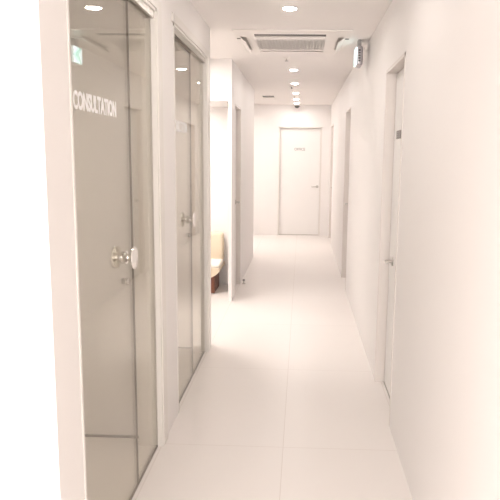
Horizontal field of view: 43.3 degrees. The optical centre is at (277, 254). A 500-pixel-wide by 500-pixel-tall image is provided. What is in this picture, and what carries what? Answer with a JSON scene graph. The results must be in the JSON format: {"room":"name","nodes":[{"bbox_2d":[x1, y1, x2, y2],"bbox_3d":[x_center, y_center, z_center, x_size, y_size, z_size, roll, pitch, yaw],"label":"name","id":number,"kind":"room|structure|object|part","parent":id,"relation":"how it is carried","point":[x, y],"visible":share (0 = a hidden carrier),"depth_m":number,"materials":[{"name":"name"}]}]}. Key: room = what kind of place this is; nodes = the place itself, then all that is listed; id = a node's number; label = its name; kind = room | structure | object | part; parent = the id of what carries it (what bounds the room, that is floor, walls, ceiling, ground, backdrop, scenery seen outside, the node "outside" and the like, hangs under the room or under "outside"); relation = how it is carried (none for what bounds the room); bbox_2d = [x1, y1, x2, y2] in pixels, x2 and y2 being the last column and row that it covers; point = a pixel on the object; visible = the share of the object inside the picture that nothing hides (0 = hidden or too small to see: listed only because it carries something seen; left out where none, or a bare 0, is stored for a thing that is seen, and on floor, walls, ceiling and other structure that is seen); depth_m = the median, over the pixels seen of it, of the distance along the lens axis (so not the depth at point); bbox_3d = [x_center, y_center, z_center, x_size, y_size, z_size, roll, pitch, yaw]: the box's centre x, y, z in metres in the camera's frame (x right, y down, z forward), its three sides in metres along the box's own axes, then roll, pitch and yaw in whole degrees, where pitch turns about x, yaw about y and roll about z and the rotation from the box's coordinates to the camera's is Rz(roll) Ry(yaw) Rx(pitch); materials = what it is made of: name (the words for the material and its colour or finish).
{"room":"clinic corridor","nodes":[
{"label":"clinic corridor","id":0,"kind":"room"},
{"bbox_2d":[0,135,20,499],"bbox_3d":[-1.641,-0.019,1.845,1.784,2.415,0.120,1,9,2],"label":"wall","id":1,"kind":"structure","parent":0,"point":[9,463],"depth_m":1.82,"materials":[{"name":"paint"}]},
{"bbox_2d":[69,0,138,435],"bbox_3d":[-1.585,-0.243,3.257,1.784,2.415,0.120,1,9,2],"label":"glass door","id":2,"kind":"structure","parent":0,"point":[97,27],"depth_m":3.17,"materials":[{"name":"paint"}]},
{"bbox_2d":[85,434,138,437],"bbox_3d":[-1.603,0.954,3.382,1.784,0.012,0.008,1,9,2],"label":"baseboard","id":3,"kind":"structure","parent":2,"relation":"attached to","point":[86,435],"depth_m":3.35,"materials":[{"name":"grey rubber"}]},
{"bbox_2d":[0,0,210,499],"bbox_3d":[-0.632,-0.236,3.291,0.120,2.415,3.120,1,9,2],"label":"wall","id":4,"kind":"structure","parent":0,"point":[35,125],"depth_m":1.80,"materials":[{"name":"paint"}]},
{"bbox_2d":[66,0,167,499],"bbox_3d":[-0.652,-0.015,2.554,0.142,2.210,1.275,1,9,2],"label":"door","id":5,"kind":"structure","parent":4,"relation":"in","point":[141,256],"depth_m":3.04,"materials":[{"name":"white"}]},
{"bbox_3d":[-0.628,0.010,2.590,0.095,0.096,0.096,1,9,2],"label":"knob","id":6,"kind":"part","parent":5,"relation":"part of","materials":[{"name":"silver metal"}]},
{"bbox_3d":[-0.598,-0.014,2.552,0.010,2.210,1.275,1,9,2],"label":"casing","id":7,"kind":"part","parent":5,"relation":"part of","materials":[{"name":"white"}]},
{"bbox_2d":[171,12,210,412],"bbox_3d":[-0.590,-0.271,4.102,0.142,2.230,1.295,1,9,2],"label":"door","id":8,"kind":"structure","parent":4,"relation":"in","point":[184,39],"depth_m":4.58,"materials":[{"name":"white glass"}]},
{"bbox_3d":[-0.565,-1.246,3.660,0.016,0.046,0.626,1,9,2],"label":"closer rail","id":9,"kind":"part","parent":8,"relation":"part of","materials":[{"name":"grey metal"}]},
{"bbox_3d":[-0.571,-0.226,4.015,0.095,0.096,0.096,1,9,2],"label":"knob","id":10,"kind":"part","parent":8,"relation":"part of","materials":[{"name":"silver metal"}]},
{"bbox_2d":[175,47,190,346],"bbox_3d":[-1.524,-0.488,4.806,1.784,2.415,0.120,1,9,2],"label":"wall","id":11,"kind":"structure","parent":0,"point":[181,60],"depth_m":4.72,"materials":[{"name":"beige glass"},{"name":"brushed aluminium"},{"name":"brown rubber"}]},
{"bbox_2d":[210,107,227,284],"bbox_3d":[-2.104,-0.885,7.249,3.232,2.415,0.120,1,9,2],"label":"wall","id":12,"kind":"structure","parent":0,"point":[218,116],"depth_m":7.13,"materials":[{"name":"paint"}]},
{"bbox_2d":[210,59,227,101],"bbox_3d":[-2.105,-1.747,6.251,3.269,0.399,0.120,1,9,2],"label":"wall header","id":13,"kind":"structure","parent":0,"point":[218,68],"depth_m":6.14,"materials":[{"name":"paint"}]},
{"bbox_2d":[210,102,227,106],"bbox_3d":[-2.110,-1.638,6.699,3.232,0.044,0.730,1,9,2],"label":"ceiling","id":14,"kind":"structure","parent":0,"point":[212,104],"depth_m":6.62,"materials":[{"name":"paint"}]},
{"bbox_2d":[228,59,253,301],"bbox_3d":[-0.432,-0.938,7.721,0.072,2.415,2.900,1,9,2],"label":"wall","id":15,"kind":"structure","parent":0,"point":[240,91],"depth_m":7.24,"materials":[{"name":"paint"}]},
{"bbox_2d":[235,104,240,283],"bbox_3d":[-0.465,-0.609,6.924,0.076,2.015,0.620,1,9,2],"label":"door","id":16,"kind":"structure","parent":15,"relation":"in","point":[237,108],"depth_m":7.19,"materials":[{"name":"white"}]},
{"bbox_2d":[85,234,412,499],"bbox_3d":[-0.312,0.701,5.494,7.400,0.120,17.800,1,9,2],"label":"floor","id":17,"kind":"structure","parent":0,"point":[285,401],"depth_m":3.74,"materials":[{"name":"tile"}]},
{"bbox_2d":[211,232,224,292],"bbox_3d":[-1.202,0.069,7.025,1.185,0.625,0.510,1,9,2],"label":"sofa","id":18,"kind":"object","parent":17,"relation":"on","point":[217,238],"visible":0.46,"depth_m":7.07,"materials":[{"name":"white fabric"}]},
{"bbox_3d":[-1.205,0.086,6.967,1.185,0.060,0.370,1,9,2],"label":"seat","id":19,"kind":"part","parent":18,"relation":"part of","materials":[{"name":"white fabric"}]},
{"bbox_3d":[-1.196,-0.107,7.179,1.180,0.325,0.150,1,9,2],"label":"backrest","id":20,"kind":"part","parent":18,"relation":"part of","materials":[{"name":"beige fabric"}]},
{"bbox_2d":[190,0,391,104],"bbox_3d":[-0.280,-1.802,5.096,7.400,0.120,17.800,1,9,2],"label":"ceiling","id":21,"kind":"structure","parent":0,"point":[320,77],"depth_m":4.96,"materials":[{"name":"paint"}]},
{"bbox_2d":[261,95,275,99],"bbox_3d":[-0.132,-2.533,10.116,0.210,0.010,0.650,1,9,2],"label":"ceiling vent","id":22,"kind":"object","parent":21,"relation":"in","point":[272,97],"visible":1,"depth_m":10.10,"materials":[{"name":"white plastic"}]},
{"bbox_2d":[281,6,297,10],"bbox_3d":[0.080,-1.550,3.966,0.106,0.013,0.106,1,9,2],"label":"recessed light","id":23,"kind":"object","parent":21,"relation":"in","point":[287,8],"visible":1,"depth_m":3.95,"materials":[{"name":"white plastic"}]},
{"bbox_2d":[232,29,352,53],"bbox_3d":[0.132,-1.718,5.138,0.894,0.048,1.030,1,9,2],"label":"air conditioner","id":24,"kind":"object","parent":21,"relation":"attached to","point":[251,41],"visible":1,"depth_m":5.02,"materials":[{"name":"white plastic"}]},
{"bbox_2d":[256,40,324,49],"bbox_3d":[0.116,-1.746,5.221,0.567,0.002,0.514,1,9,2],"label":"grille","id":25,"kind":"object","parent":24,"relation":"attached to","point":[260,44],"depth_m":5.23,"materials":[{"name":"white plastic"}]},
{"bbox_2d":[253,104,330,235],"bbox_3d":[-0.936,-1.602,11.851,5.200,2.415,0.120,1,9,2],"label":"wall","id":26,"kind":"structure","parent":0,"point":[268,118],"depth_m":11.71,"materials":[{"name":"paint"}]},
{"bbox_2d":[277,126,321,235],"bbox_3d":[0.422,-1.381,11.830,0.805,2.020,0.124,1,9,2],"label":"door","id":27,"kind":"structure","parent":26,"relation":"in","point":[299,148],"depth_m":11.82,"materials":[{"name":"white"}]},
{"bbox_2d":[328,0,499,499],"bbox_3d":[0.739,-0.354,4.145,0.120,2.415,15.350,1,9,2],"label":"wall","id":28,"kind":"structure","parent":0,"point":[445,404],"depth_m":2.42,"materials":[{"name":"paint"}]},
{"bbox_2d":[329,124,333,243],"bbox_3d":[1.009,-1.256,11.059,0.122,2.030,0.800,1,9,2],"label":"door","id":29,"kind":"structure","parent":28,"relation":"in","point":[332,126],"depth_m":11.41,"materials":[{"name":"white"}]},
{"bbox_2d":[341,107,350,289],"bbox_3d":[0.861,-0.663,7.324,0.122,2.030,0.770,1,9,2],"label":"door","id":30,"kind":"structure","parent":28,"relation":"in","point":[348,112],"depth_m":7.66,"materials":[{"name":"white"}]},
{"bbox_2d":[354,39,362,67],"bbox_3d":[0.656,-1.621,5.066,0.058,0.203,0.202,1,9,2],"label":"exit sign","id":31,"kind":"object","parent":28,"relation":"attached to","point":[358,52],"visible":1,"depth_m":4.98,"materials":[{"name":"grey plastic"}]},
{"bbox_2d":[374,52,405,426],"bbox_3d":[0.718,-0.093,3.731,0.122,2.030,0.730,1,9,2],"label":"door","id":32,"kind":"structure","parent":28,"relation":"in","point":[395,75],"depth_m":3.99,"materials":[{"name":"white"}]},
{"bbox_3d":[0.696,0.045,3.913,0.054,0.052,0.088,1,9,2],"label":"handle","id":33,"kind":"part","parent":32,"relation":"part of","materials":[{"name":"silver metal"}]},
{"bbox_3d":[0.730,-0.723,3.773,0.004,0.050,0.170,1,9,2],"label":"name plate","id":34,"kind":"part","parent":32,"relation":"part of","materials":[{"name":"grey plastic"}]}
]}

